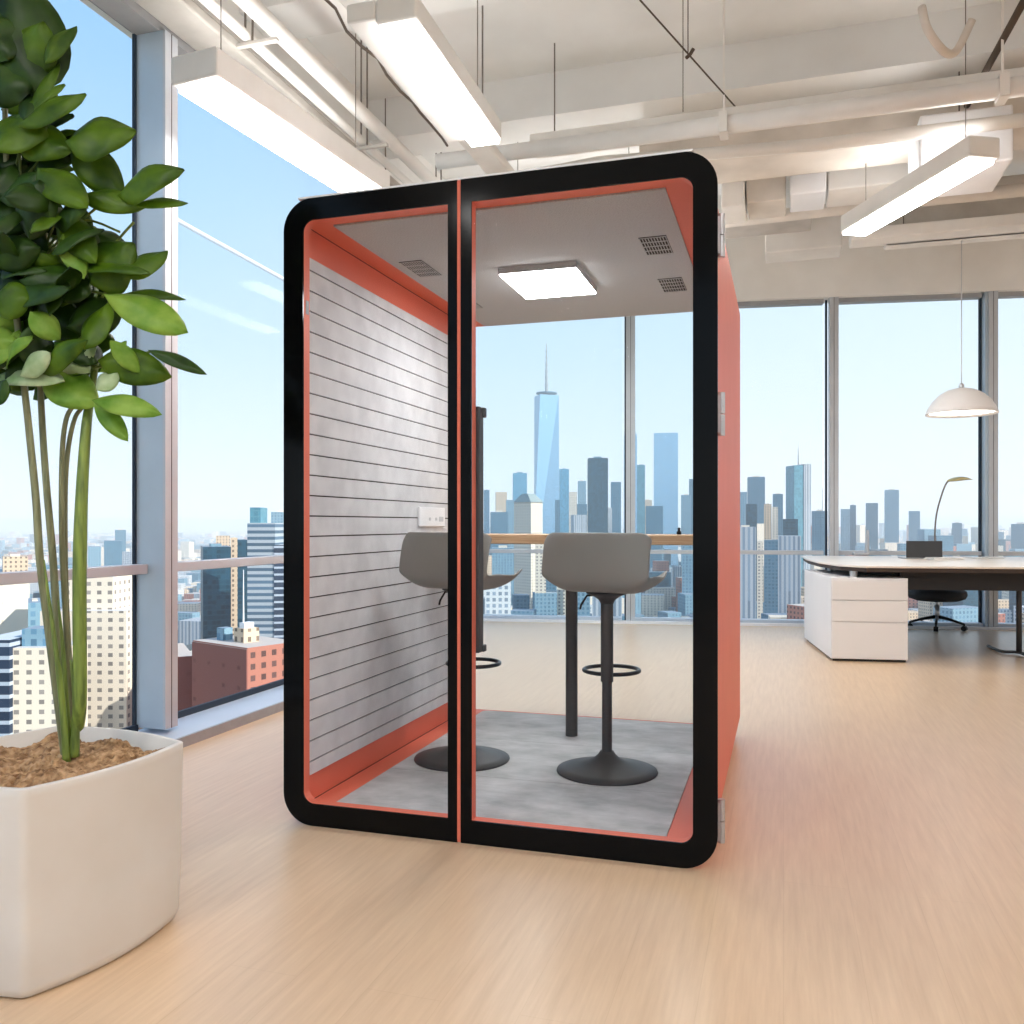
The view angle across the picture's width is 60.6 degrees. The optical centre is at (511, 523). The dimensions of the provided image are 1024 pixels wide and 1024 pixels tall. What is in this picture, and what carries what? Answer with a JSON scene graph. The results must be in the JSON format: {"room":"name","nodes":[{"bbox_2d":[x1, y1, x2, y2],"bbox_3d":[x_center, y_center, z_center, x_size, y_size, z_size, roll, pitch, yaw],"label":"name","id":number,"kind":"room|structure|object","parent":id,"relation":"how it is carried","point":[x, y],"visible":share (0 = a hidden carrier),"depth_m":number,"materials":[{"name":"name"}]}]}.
{"room":"office","nodes":[
{"label":"office","id":0,"kind":"room"},
{"bbox_2d":[80,0,444,192],"bbox_3d":[-2.694,-2.880,1.933,0.310,0.620,14.100,0,0,17],"label":"wall","id":1,"kind":"structure","parent":0,"point":[230,6],"depth_m":5.83,"materials":[{"name":"paint"}]},
{"bbox_2d":[0,0,159,730],"bbox_3d":[-2.254,-0.755,3.132,0.191,3.630,2.783,0,0,17],"label":"window","id":2,"kind":"structure","parent":1,"relation":"in","point":[129,14],"depth_m":4.27,"materials":[{"name":"metal"}]},
{"bbox_2d":[132,22,283,729],"bbox_3d":[-1.522,-0.755,5.496,0.191,3.630,2.199,0,0,17],"label":"window","id":3,"kind":"structure","parent":1,"relation":"in","point":[154,96],"depth_m":4.47,"materials":[{"name":"metal"}]},
{"bbox_2d":[0,620,1023,1023],"bbox_3d":[3.199,1.260,1.963,13.450,0.300,17.642,0,0,17],"label":"floor","id":4,"kind":"structure","parent":0,"point":[868,868],"depth_m":2.64,"materials":[{"name":"brown wood"}]},
{"bbox_2d":[0,0,206,997],"bbox_3d":[-1.368,-0.329,2.377,1.132,2.877,0.717,0,0,0],"label":"potted plant","id":5,"kind":"object","parent":4,"relation":"on","point":[91,817],"visible":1,"depth_m":2.31,"materials":[{"name":"green plant"}]},
{"bbox_2d":[138,685,283,747],"bbox_3d":[-2.570,1.085,1.895,0.312,0.050,14.100,0,0,17],"label":"trim","id":6,"kind":"structure","parent":4,"relation":"on","point":[189,724],"depth_m":4.91,"materials":[{"name":"metal"}]},
{"bbox_2d":[284,149,739,867],"bbox_3d":[0.193,-0.048,3.932,1.594,2.316,1.900,0,0,17],"label":"pod","id":7,"kind":"object","parent":4,"relation":"on","point":[388,290],"visible":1,"depth_m":3.42,"materials":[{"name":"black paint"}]},
{"bbox_2d":[399,260,440,277],"bbox_3d":[-0.403,-1.125,3.874,0.102,0.005,0.236,0,0,17],"label":"vent grille","id":8,"kind":"object","parent":7,"relation":"attached to","point":[418,268],"depth_m":3.86,"materials":[{"name":"grey metal"}]},
{"bbox_2d":[418,507,444,525],"bbox_3d":[-0.410,-0.036,4.487,0.012,0.097,0.339,0,0,17],"label":"power socket","id":9,"kind":"object","parent":7,"relation":"attached to","point":[427,516],"depth_m":4.47,"materials":[{"name":"plastic"}]},
{"bbox_2d":[399,532,521,771],"bbox_3d":[-0.212,0.548,3.977,0.474,1.024,0.482,0,0,32],"label":"bar stool","id":10,"kind":"object","parent":7,"relation":"on","point":[424,555],"visible":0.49,"depth_m":3.85,"materials":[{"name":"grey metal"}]},
{"bbox_2d":[498,261,596,298],"bbox_3d":[0.172,-1.111,4.016,0.463,0.034,0.516,0,0,0],"label":"ceiling lamp","id":11,"kind":"object","parent":7,"relation":"attached to","point":[530,279],"depth_m":3.92,"materials":[{"name":"white plastic"}]},
{"bbox_2d":[485,533,692,736],"bbox_3d":[0.321,0.555,4.405,1.447,1.008,0.440,0,0,17],"label":"bar table","id":12,"kind":"object","parent":7,"relation":"on","point":[657,539],"visible":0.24,"depth_m":4.37,"materials":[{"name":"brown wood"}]},
{"bbox_2d":[542,532,666,785],"bbox_3d":[0.418,0.548,3.779,0.474,1.024,0.482,0,0,27],"label":"bar stool","id":13,"kind":"object","parent":7,"relation":"on","point":[607,567],"visible":1,"depth_m":3.64,"materials":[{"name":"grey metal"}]},
{"bbox_2d":[638,235,672,255],"bbox_3d":[0.584,-1.125,3.551,0.109,0.005,0.232,0,0,17],"label":"vent grille","id":14,"kind":"object","parent":7,"relation":"attached to","point":[648,245],"depth_m":3.54,"materials":[{"name":"grey metal"}]},
{"bbox_2d":[657,277,686,292],"bbox_3d":[0.757,-1.125,4.137,0.110,0.005,0.236,0,0,17],"label":"vent grille","id":15,"kind":"object","parent":7,"relation":"attached to","point":[664,284],"depth_m":4.12,"materials":[{"name":"grey metal"}]},
{"bbox_2d":[483,618,1023,630],"bbox_3d":[5.595,1.095,9.107,12.840,0.030,0.062,0,0,9],"label":"baseboard","id":16,"kind":"structure","parent":4,"relation":"on","point":[484,619],"depth_m":9.66,"materials":[{"name":"white paint"}]},
{"bbox_2d":[801,556,1023,661],"bbox_3d":[4.347,0.723,7.944,3.200,0.775,2.307,0,0,10],"label":"executive desk","id":17,"kind":"object","parent":4,"relation":"on","point":[857,610],"visible":1,"depth_m":7.09,"materials":[{"name":"wood"}]},
{"bbox_2d":[898,541,941,558],"bbox_3d":[3.956,0.248,8.497,0.350,0.172,0.232,0,0,7],"label":"laptop","id":18,"kind":"object","parent":17,"relation":"on","point":[914,549],"visible":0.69,"depth_m":8.38,"materials":[{"name":"metal"}]},
{"bbox_2d":[908,590,967,631],"bbox_3d":[4.492,0.838,9.268,0.582,0.542,0.588,0,0,30],"label":"office chair","id":19,"kind":"object","parent":4,"relation":"on","point":[936,596],"visible":0.72,"depth_m":9.07,"materials":[{"name":"black plastic"}]},
{"bbox_2d":[307,0,1023,212],"bbox_3d":[3.199,-3.340,1.963,13.450,0.300,17.642,0,0,17],"label":"ceiling","id":20,"kind":"structure","parent":0,"point":[520,36],"depth_m":5.67,"materials":[{"name":"paint"}]},
{"bbox_2d":[236,12,278,49],"bbox_3d":[-1.307,-2.824,4.503,0.240,0.728,0.030,0,0,17],"label":"bracket","id":21,"kind":"object","parent":20,"relation":"hanging from","point":[270,40],"visible":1,"depth_m":4.50,"materials":[{"name":"metal"}]},
{"bbox_2d":[198,0,412,183],"bbox_3d":[-1.620,-2.510,3.694,3.040,0.056,9.665,0,0,0],"label":"conduit pipe","id":22,"kind":"object","parent":21,"relation":"attached to","point":[213,6],"visible":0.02,"depth_m":4.98,"materials":[{"name":"white metal"}]},
{"bbox_2d":[233,0,438,181],"bbox_3d":[-1.505,-2.570,3.659,3.073,0.090,9.675,0,0,0],"label":"conduit pipe","id":23,"kind":"object","parent":21,"relation":"attached to","point":[254,9],"visible":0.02,"depth_m":5.05,"materials":[{"name":"white metal"}]},
{"bbox_2d":[134,0,400,185],"bbox_3d":[-1.835,-2.839,3.709,0.221,0.698,10.000,0,0,17],"label":"ceiling pipe","id":24,"kind":"object","parent":20,"relation":"hanging from","point":[186,19],"visible":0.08,"depth_m":4.50,"materials":[{"name":"metal"}]},
{"bbox_2d":[172,0,389,192],"bbox_3d":[-1.151,-2.590,4.676,0.260,1.200,1.535,0,0,22],"label":"strip light","id":25,"kind":"object","parent":20,"relation":"hanging from","point":[210,78],"visible":0.85,"depth_m":4.37,"materials":[{"name":"metal"}]},
{"bbox_2d":[179,79,378,192],"bbox_3d":[-1.146,-2.000,4.690,0.236,0.020,1.485,0,0,22],"label":"diffuser","id":26,"kind":"object","parent":25,"relation":"attached to","point":[225,99],"depth_m":4.47,"materials":[{"name":"white plastic"}]},
{"bbox_2d":[356,39,388,150],"bbox_3d":[-0.922,-2.824,5.745,0.240,0.728,0.030,0,0,17],"label":"bracket","id":27,"kind":"object","parent":20,"relation":"hanging from","point":[380,145],"visible":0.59,"depth_m":5.75,"materials":[{"name":"metal"}]},
{"bbox_2d":[239,0,508,43],"bbox_3d":[4.204,-3.065,3.436,11.980,0.250,0.350,0,0,17],"label":"beam","id":28,"kind":"structure","parent":20,"relation":"attached to","point":[303,19],"depth_m":5.04,"materials":[{"name":"paint"}]},
{"bbox_2d":[347,0,500,146],"bbox_3d":[-0.363,-2.590,4.075,0.305,1.200,1.166,0,0,16],"label":"strip light","id":29,"kind":"object","parent":20,"relation":"hanging from","point":[403,36],"visible":1,"depth_m":3.88,"materials":[{"name":"metal"}]},
{"bbox_2d":[382,23,498,146],"bbox_3d":[-0.296,-2.000,4.072,0.151,0.020,1.116,0,0,16],"label":"diffuser","id":30,"kind":"object","parent":29,"relation":"attached to","point":[415,44],"depth_m":3.94,"materials":[{"name":"white plastic"}]},
{"bbox_2d":[339,0,514,173],"bbox_3d":[-0.445,-2.719,4.490,0.160,0.938,2.994,0,0,17],"label":"cable tray","id":31,"kind":"object","parent":20,"relation":"hanging from","point":[489,158],"visible":0.11,"depth_m":5.36,"materials":[{"name":"metal"}]},
{"bbox_2d":[324,0,447,146],"bbox_3d":[-0.663,-2.240,4.243,0.573,0.038,1.918,0,0,0],"label":"cable","id":32,"kind":"object","parent":31,"relation":"hanging from","point":[332,5],"visible":0.89,"depth_m":4.34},
{"bbox_2d":[369,0,1023,158],"bbox_3d":[4.692,-3.040,5.012,11.980,0.300,0.350,0,0,17],"label":"beam","id":33,"kind":"structure","parent":20,"relation":"attached to","point":[894,51],"depth_m":5.85,"materials":[{"name":"paint"}]},
{"bbox_2d":[719,0,727,140],"bbox_3d":[1.276,-2.764,5.289,0.050,0.849,0.128,0,0,17],"label":"hanger","id":34,"kind":"object","parent":20,"relation":"hanging from","point":[723,132],"visible":0.92,"depth_m":5.28,"materials":[{"name":"white metal"}]},
{"bbox_2d":[435,43,1023,169],"bbox_3d":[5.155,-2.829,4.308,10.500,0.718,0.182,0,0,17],"label":"ceiling pipe","id":35,"kind":"object","parent":20,"relation":"hanging from","point":[1019,71],"visible":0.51,"depth_m":5.34,"materials":[{"name":"metal"}]},
{"bbox_2d":[918,4,975,58],"bbox_3d":[2.336,-2.619,4.697,0.371,0.261,0.242,0,0,0],"label":"hose","id":36,"kind":"object","parent":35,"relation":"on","point":[944,51],"visible":1,"depth_m":4.63,"materials":[{"name":"white plastic"}]},
{"bbox_2d":[721,181,746,223],"bbox_3d":[1.721,-2.789,6.795,0.171,0.798,0.400,0,0,17],"label":"air duct","id":37,"kind":"object","parent":20,"relation":"hanging from","point":[733,194],"visible":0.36,"depth_m":6.62,"materials":[{"name":"metal"}]},
{"bbox_2d":[747,176,785,219],"bbox_3d":[1.980,-2.814,6.819,0.287,0.748,0.400,0,0,17],"label":"air duct","id":38,"kind":"object","parent":20,"relation":"hanging from","point":[766,198],"visible":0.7,"depth_m":6.66,"materials":[{"name":"metal"}]},
{"bbox_2d":[725,219,811,238],"bbox_3d":[2.182,-2.859,7.516,0.729,0.658,0.350,0,0,17],"label":"air duct","id":39,"kind":"object","parent":20,"relation":"hanging from","point":[797,225],"visible":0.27,"depth_m":7.53,"materials":[{"name":"metal"}]},
{"bbox_2d":[765,215,841,262],"bbox_3d":[2.652,-2.819,7.999,0.657,0.738,0.350,0,0,17],"label":"air duct","id":40,"kind":"object","parent":20,"relation":"hanging from","point":[824,239],"visible":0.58,"depth_m":7.85,"materials":[{"name":"metal"}]},
{"bbox_2d":[790,172,825,211],"bbox_3d":[2.251,-2.819,6.683,0.254,0.738,0.400,0,0,17],"label":"air duct","id":41,"kind":"object","parent":20,"relation":"hanging from","point":[807,191],"visible":0.47,"depth_m":6.52,"materials":[{"name":"white metal"}]},
{"bbox_2d":[639,97,1023,183],"bbox_3d":[5.702,-2.869,5.039,9.886,0.638,0.500,0,0,17],"label":"air duct","id":42,"kind":"object","parent":20,"relation":"hanging from","point":[771,166],"visible":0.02,"depth_m":6.06,"materials":[{"name":"metal"}]},
{"bbox_2d":[826,163,907,207],"bbox_3d":[2.748,-2.849,6.686,0.651,0.678,0.400,0,0,17],"label":"air duct","id":43,"kind":"object","parent":20,"relation":"hanging from","point":[843,187],"visible":0.41,"depth_m":6.55,"materials":[{"name":"metal"}]},
{"bbox_2d":[841,0,999,235],"bbox_3d":[2.595,-2.640,5.700,0.200,1.100,1.350,0,0,-10],"label":"strip light","id":44,"kind":"object","parent":20,"relation":"hanging from","point":[971,155],"visible":0.92,"depth_m":5.46,"materials":[{"name":"metal"}]},
{"bbox_2d":[843,158,993,235],"bbox_3d":[2.593,-2.100,5.715,0.176,0.020,1.300,0,0,-10],"label":"diffuser","id":45,"kind":"object","parent":44,"relation":"attached to","point":[953,173],"depth_m":5.58,"materials":[{"name":"white plastic"}]},
{"bbox_2d":[849,213,1023,248],"bbox_3d":[6.883,-2.789,6.270,8.358,0.798,0.250,0,0,17],"label":"air duct","id":46,"kind":"object","parent":20,"relation":"hanging from","point":[984,226],"visible":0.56,"depth_m":7.22,"materials":[{"name":"metal"}]},
{"bbox_2d":[725,183,1023,227],"bbox_3d":[5.992,-2.530,5.997,9.486,0.140,3.023,0,0,0],"label":"conduit pipe","id":47,"kind":"object","parent":46,"relation":"on","point":[1009,190],"visible":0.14,"depth_m":6.87,"materials":[{"name":"beige metal"}]},
{"bbox_2d":[884,174,1023,225],"bbox_3d":[7.128,-2.879,6.613,8.092,0.618,0.251,0,0,17],"label":"air duct","id":48,"kind":"object","parent":20,"relation":"hanging from","point":[1007,205],"visible":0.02,"depth_m":7.48,"materials":[{"name":"metal"}]},
{"bbox_2d":[884,215,1023,249],"bbox_3d":[4.700,-2.789,7.119,3.100,0.798,0.200,0,0,17],"label":"cable tray","id":49,"kind":"object","parent":20,"relation":"hanging from","point":[975,239],"visible":0.38,"depth_m":7.42,"materials":[{"name":"metal"}]},
{"bbox_2d":[925,241,998,417],"bbox_3d":[3.793,-1.657,7.400,0.560,1.466,0.560,0,0,0],"label":"pendant lamp","id":50,"kind":"object","parent":49,"relation":"hanging from","point":[961,402],"visible":1,"depth_m":7.27,"materials":[{"name":"metal"}]},
{"bbox_2d":[929,410,993,415],"bbox_3d":[3.793,-0.947,7.400,0.524,0.011,0.524,0,0,0],"label":"diffuser","id":51,"kind":"object","parent":50,"relation":"attached to","point":[931,412],"depth_m":7.43,"materials":[{"name":"white plastic"}]},
{"bbox_2d":[908,71,1012,197],"bbox_3d":[2.874,-2.699,5.658,0.520,0.978,0.550,0,0,17],"label":"air duct","id":52,"kind":"object","parent":20,"relation":"hanging from","point":[921,151],"visible":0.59,"depth_m":5.45,"materials":[{"name":"white metal"}]},
{"bbox_2d":[995,0,1009,105],"bbox_3d":[2.709,-2.764,4.846,0.050,0.849,0.128,0,0,17],"label":"hanger","id":53,"kind":"object","parent":20,"relation":"hanging from","point":[1004,94],"visible":0.89,"depth_m":4.83,"materials":[{"name":"white metal"}]},
{"bbox_2d":[964,0,1023,108],"bbox_3d":[2.797,-2.690,5.143,0.414,0.038,1.461,0,0,0],"label":"rod","id":54,"kind":"object","parent":53,"relation":"attached to","point":[1019,9],"visible":0.48,"depth_m":4.81,"materials":[{"name":"metal"}]},
{"bbox_3d":[1.034,-2.840,5.300,0.005,0.700,0.006,0,0,0],"label":"rod","id":55,"kind":"object","parent":20,"relation":"hanging from","visible":0},
{"bbox_2d":[546,113,1023,166],"bbox_3d":[1.306,-2.420,5.745,3.545,0.140,1.218,0,0,0],"label":"ceiling beam","id":56,"kind":"structure","parent":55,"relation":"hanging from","point":[1010,121],"depth_m":5.44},
{"bbox_2d":[725,232,1023,302],"bbox_3d":[5.370,-2.820,9.289,13.340,0.740,0.270,0,0,9],"label":"wall","id":57,"kind":"structure","parent":0,"point":[875,271],"depth_m":9.38,"materials":[{"name":"paint"}]},
{"bbox_2d":[483,549,621,619],"bbox_3d":[0.181,-0.670,10.065,2.140,3.560,0.162,0,0,9],"label":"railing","id":58,"kind":"structure","parent":57,"relation":"in","point":[490,550],"depth_m":10.04,"materials":[{"name":"metal"}]},
{"bbox_2d":[624,299,823,623],"bbox_3d":[2.331,-0.670,9.728,2.151,3.560,0.162,0,0,9],"label":"window","id":59,"kind":"structure","parent":57,"relation":"in","point":[629,321],"depth_m":9.80,"materials":[{"name":"metal"}]},
{"bbox_2d":[825,293,982,626],"bbox_3d":[4.202,-0.670,9.430,1.578,3.560,0.152,0,0,9],"label":"window","id":60,"kind":"structure","parent":57,"relation":"in","point":[833,302],"depth_m":9.47,"materials":[{"name":"metal"}]},
{"bbox_2d":[978,291,1023,626],"bbox_3d":[5.508,-0.670,9.231,1.075,3.560,0.162,0,0,9],"label":"window","id":61,"kind":"structure","parent":57,"relation":"in","point":[988,304],"depth_m":9.24,"materials":[{"name":"metal"}]},
{"label":"outside","id":62,"kind":"structure","parent":0,"visible":0},
{"bbox_2d":[178,218,283,280],"bbox_3d":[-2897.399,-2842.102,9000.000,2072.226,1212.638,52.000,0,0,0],"label":"contrail","id":63,"kind":"object","parent":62,"point":[184,224],"visible":0.4,"depth_m":8883.94,"materials":[{"name":"white"}]},
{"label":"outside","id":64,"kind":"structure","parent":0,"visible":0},
{"bbox_2d":[0,531,905,566],"bbox_3d":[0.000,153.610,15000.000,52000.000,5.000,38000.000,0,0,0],"label":"ground","id":65,"kind":"structure","parent":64,"point":[187,534],"depth_m":8883.94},
{"bbox_2d":[0,630,21,735],"bbox_3d":[-176.608,95.263,313.000,11.723,111.694,30.000,0,0,0],"label":"building","id":66,"kind":"structure","parent":65,"relation":"on","point":[8,641],"depth_m":297.97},
{"bbox_2d":[0,583,28,633],"bbox_3d":[-265.254,88.964,452.003,25.024,124.291,60.000,0,0,-33],"label":"building","id":67,"kind":"structure","parent":65,"relation":"on","point":[14,597],"depth_m":429.85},
{"bbox_2d":[2,554,27,571],"bbox_3d":[-406.543,87.851,717.359,17.484,126.519,30.000,0,0,-31],"label":"building","id":68,"kind":"structure","parent":65,"relation":"on","point":[14,562],"depth_m":705.25,"materials":[{"name":"beige concrete"}]},
{"bbox_2d":[28,598,41,626],"bbox_3d":[-225.536,93.290,414.493,5.629,115.641,30.000,0,0,-29],"label":"building","id":69,"kind":"structure","parent":65,"relation":"on","point":[34,604],"depth_m":401.45,"materials":[{"name":"blue glass"}]},
{"bbox_2d":[13,626,87,733],"bbox_3d":[-163.042,93.764,309.538,18.472,114.693,18.000,0,0,-3],"label":"building","id":70,"kind":"structure","parent":65,"relation":"on","point":[33,704],"depth_m":300.52,"materials":[{"name":"beige concrete"}]},
{"bbox_2d":[40,575,142,729],"bbox_3d":[-166.220,84.586,360.000,33.535,133.048,40.000,0,0,0],"label":"building","id":71,"kind":"structure","parent":65,"relation":"on","point":[109,599],"depth_m":340.04,"materials":[{"name":"beige concrete"}]},
{"bbox_2d":[104,540,121,565],"bbox_3d":[-743.405,91.062,1633.530,30.010,120.095,60.000,0,0,-25],"label":"building","id":72,"kind":"structure","parent":65,"relation":"on","point":[112,548],"depth_m":1606.47,"materials":[{"name":"blue glass"}]},
{"bbox_2d":[178,643,191,710],"bbox_3d":[-132.309,100.578,349.383,6.403,101.064,40.000,0,0,-26],"label":"building","id":73,"kind":"structure","parent":65,"relation":"on","point":[184,654],"depth_m":331.60,"materials":[{"name":"brick"}]},
{"bbox_2d":[201,543,230,638],"bbox_3d":[-217.144,82.740,642.082,18.900,136.740,40.000,0,0,-22],"label":"building","id":74,"kind":"structure","parent":65,"relation":"on","point":[215,583],"depth_m":623.60,"materials":[{"name":"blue glass"}]},
{"bbox_2d":[230,537,236,634],"bbox_3d":[-205.399,80.420,647.886,4.875,141.381,15.000,0,0,-18],"label":"building","id":75,"kind":"structure","parent":65,"relation":"on","point":[233,541],"depth_m":640.57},
{"bbox_2d":[192,570,283,706],"bbox_3d":[-96.767,83.764,318.794,33.051,134.693,22.678,0,0,38],"label":"building","id":76,"kind":"structure","parent":65,"relation":"on","point":[226,664],"depth_m":310.14,"materials":[{"name":"red brick"}]},
{"bbox_2d":[237,539,246,626],"bbox_3d":[-223.732,81.940,720.574,10.329,138.339,40.000,0,0,-20],"label":"building","id":77,"kind":"structure","parent":65,"relation":"on","point":[241,543],"depth_m":701.99,"materials":[{"name":"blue glass"}]},
{"bbox_2d":[247,507,283,637],"bbox_3d":[-160.889,70.236,578.295,17.533,161.748,36.000,0,0,-2],"label":"building","id":78,"kind":"structure","parent":65,"relation":"on","point":[262,536],"depth_m":560.36,"materials":[{"name":"teal glass"}]},
{"bbox_2d":[274,544,283,638],"bbox_3d":[-150.627,82.260,581.089,13.644,137.701,40.000,0,0,-15],"label":"building","id":79,"kind":"structure","parent":65,"relation":"on","point":[278,549],"depth_m":560.90,"materials":[{"name":"grey concrete"}]},
{"bbox_2d":[485,582,510,614],"bbox_3d":[-8.686,92.750,532.731,15.423,116.720,25.000,0,0,-2],"label":"building","id":80,"kind":"structure","parent":65,"relation":"on","point":[497,600],"depth_m":520.27,"materials":[{"name":"white concrete"}]},
{"bbox_2d":[490,510,507,554],"bbox_3d":[-25.411,62.274,1720.936,33.002,177.671,40.000,0,0,-3],"label":"building","id":81,"kind":"structure","parent":65,"relation":"on","point":[498,519],"depth_m":1700.92,"materials":[{"name":"blue glass"}]},
{"bbox_2d":[492,545,513,601],"bbox_3d":[-12.656,90.469,1215.339,30.112,121.282,30.000,0,0,-1],"label":"building","id":82,"kind":"structure","parent":65,"relation":"on","point":[502,563],"depth_m":1200.55,"materials":[{"name":"blue glass"}]},
{"bbox_2d":[0,517,1023,530],"bbox_3d":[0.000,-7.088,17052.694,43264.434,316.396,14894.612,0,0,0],"label":"hills","id":83,"kind":"structure","parent":65,"relation":"on","point":[184,523],"depth_m":8883.94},
{"bbox_2d":[0,515,1023,652],"bbox_3d":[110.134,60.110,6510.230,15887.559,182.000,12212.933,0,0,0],"label":"city","id":84,"kind":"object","parent":65,"relation":"on","point":[665,599],"visible":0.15,"depth_m":1319.85,"materials":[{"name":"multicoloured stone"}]},
{"bbox_2d":[513,472,526,500],"bbox_3d":[17.750,15.805,2020.394,31.951,270.611,40.000,0,0,-1],"label":"building","id":85,"kind":"structure","parent":65,"relation":"on","point":[519,478],"depth_m":2000.26,"materials":[{"name":"blue glass"}]},
{"bbox_2d":[513,494,542,608],"bbox_3d":[18.740,58.012,1017.635,19.105,186.196,33.394,0,0,-38],"label":"building","id":86,"kind":"structure","parent":65,"relation":"on","point":[527,507],"depth_m":1007.76,"materials":[{"name":"beige stone"}]},
{"bbox_2d":[535,544,545,592],"bbox_3d":[29.569,83.201,912.348,11.281,135.818,25.000,0,0,2],"label":"building","id":87,"kind":"structure","parent":65,"relation":"on","point":[540,581],"depth_m":899.83,"materials":[{"name":"white concrete"}]},
{"bbox_2d":[534,343,558,533],"bbox_3d":[98.347,-182.427,2500.000,75.257,667.074,75.257,0,0,4],"label":"skyscraper","id":88,"kind":"structure","parent":65,"relation":"on","point":[546,403],"depth_m":2474.22,"materials":[{"name":"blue glass"}]},
{"bbox_2d":[559,468,568,532],"bbox_3d":[113.668,14.949,1917.206,20.552,272.321,35.000,0,0,2],"label":"building","id":89,"kind":"structure","parent":65,"relation":"on","point":[563,473],"depth_m":1899.83,"materials":[{"name":"blue glass"}]},
{"bbox_2d":[587,457,607,532],"bbox_3d":[148.335,17.410,1521.434,34.045,267.399,45.000,0,0,3],"label":"building","id":90,"kind":"structure","parent":65,"relation":"on","point":[597,467],"depth_m":1498.86,"materials":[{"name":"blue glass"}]},
{"bbox_2d":[592,596,621,615],"bbox_3d":[77.054,98.711,713.858,23.773,104.799,30.000,0,0,5],"label":"building","id":91,"kind":"structure","parent":65,"relation":"on","point":[596,605],"depth_m":698.91,"materials":[{"name":"blue glass"}]},
{"bbox_2d":[611,482,620,532],"bbox_3d":[202.905,34.848,1714.020,19.244,232.524,30.000,0,0,5],"label":"building","id":92,"kind":"structure","parent":65,"relation":"on","point":[615,486],"depth_m":1698.85,"materials":[{"name":"blue stone"}]},
{"bbox_2d":[637,464,644,533],"bbox_3d":[252.010,17.605,1713.768,15.333,267.010,30.000,0,0,8],"label":"building","id":93,"kind":"structure","parent":65,"relation":"on","point":[640,468],"depth_m":1699.26,"materials":[{"name":"teal glass"}]},
{"bbox_2d":[646,506,662,570],"bbox_3d":[246.074,60.162,1517.902,28.674,181.897,40.000,0,0,8],"label":"building","id":94,"kind":"structure","parent":65,"relation":"on","point":[654,514],"depth_m":1498.13,"materials":[{"name":"blue stone"}]},
{"bbox_2d":[654,433,677,564],"bbox_3d":[389.083,-38.584,2220.523,59.212,379.388,50.000,0,0,8],"label":"building","id":95,"kind":"structure","parent":65,"relation":"on","point":[665,444],"depth_m":2195.25,"materials":[{"name":"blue glass"}]},
{"bbox_2d":[681,494,690,565],"bbox_3d":[379.395,43.080,1912.721,21.228,216.061,30.000,0,0,11],"label":"building","id":96,"kind":"structure","parent":65,"relation":"on","point":[685,499],"depth_m":1897.98,"materials":[{"name":"blue glass"}]},
{"bbox_2d":[682,545,692,592],"bbox_3d":[226.920,81.977,1112.625,22.080,138.267,30.000,0,0,11],"label":"building","id":97,"kind":"structure","parent":65,"relation":"on","point":[687,559],"depth_m":1098.73,"materials":[{"name":"blue glass"}]},
{"bbox_2d":[740,525,755,618],"bbox_3d":[189.628,75.982,712.916,15.397,150.255,30.000,0,0,13],"label":"building","id":98,"kind":"structure","parent":65,"relation":"on","point":[747,533],"depth_m":698.06,"materials":[{"name":"blue glass"}]},
{"bbox_2d":[746,504,756,600],"bbox_3d":[358.102,60.732,1312.666,15.711,180.756,30.000,0,0,14],"label":"building","id":99,"kind":"structure","parent":65,"relation":"on","point":[751,509],"depth_m":1297.47,"materials":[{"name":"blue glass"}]},
{"bbox_2d":[747,476,764,523],"bbox_3d":[477.432,28.417,1715.900,31.706,245.387,40.000,0,0,13],"label":"building","id":100,"kind":"structure","parent":65,"relation":"on","point":[755,484],"depth_m":1695.94,"materials":[{"name":"blue stone"}]},
{"bbox_2d":[757,540,762,618],"bbox_3d":[256.967,83.982,908.835,5.920,134.256,20.000,0,0,16],"label":"building","id":101,"kind":"structure","parent":65,"relation":"on","point":[759,543],"depth_m":899.39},
{"bbox_2d":[764,540,777,612],"bbox_3d":[298.659,84.677,1009.754,16.364,132.866,25.000,0,0,16],"label":"building","id":102,"kind":"structure","parent":65,"relation":"on","point":[770,561],"depth_m":997.97,"materials":[{"name":"blue glass"}]},
{"bbox_2d":[778,536,800,612],"bbox_3d":[256.536,81.028,811.462,19.932,140.164,30.000,0,0,17],"label":"building","id":103,"kind":"structure","parent":65,"relation":"on","point":[789,566],"depth_m":797.40,"materials":[{"name":"blue glass"}]},
{"bbox_2d":[786,447,810,586],"bbox_3d":[428.861,18.085,1314.588,25.829,266.050,30.000,0,0,-8],"label":"building","id":104,"kind":"structure","parent":65,"relation":"on","point":[798,477],"depth_m":1300.64,"materials":[{"name":"teal glass"}]},
{"bbox_2d":[812,488,824,555],"bbox_3d":[531.132,44.768,1515.201,24.960,212.684,40.000,0,0,18],"label":"building","id":105,"kind":"structure","parent":65,"relation":"on","point":[818,516],"depth_m":1496.66,"materials":[{"name":"blue stone"}]},
{"bbox_2d":[841,509,849,555],"bbox_3d":[879.905,55.886,2315.157,22.032,190.449,40.000,0,0,20],"label":"building","id":106,"kind":"structure","parent":65,"relation":"on","point":[845,513],"depth_m":2296.11,"materials":[{"name":"blue glass"}]},
{"bbox_2d":[866,503,877,548],"bbox_3d":[949.118,48.018,2313.472,29.056,206.184,40.000,0,0,21],"label":"building","id":107,"kind":"structure","parent":65,"relation":"on","point":[871,508],"depth_m":2294.43,"materials":[{"name":"blue stone"}]},
{"bbox_2d":[884,489,898,542],"bbox_3d":[959.824,31.302,2217.351,32.156,239.616,50.000,0,0,22],"label":"building","id":108,"kind":"structure","parent":65,"relation":"on","point":[891,496],"depth_m":2194.71,"materials":[{"name":"blue glass"}]},
{"bbox_2d":[1011,522,1023,548],"bbox_3d":[1399.859,73.316,2415.003,44.775,155.588,60.000,0,0,30],"label":"building","id":109,"kind":"structure","parent":65,"relation":"on","point":[1017,530],"depth_m":2392.25,"materials":[{"name":"blue stone"}]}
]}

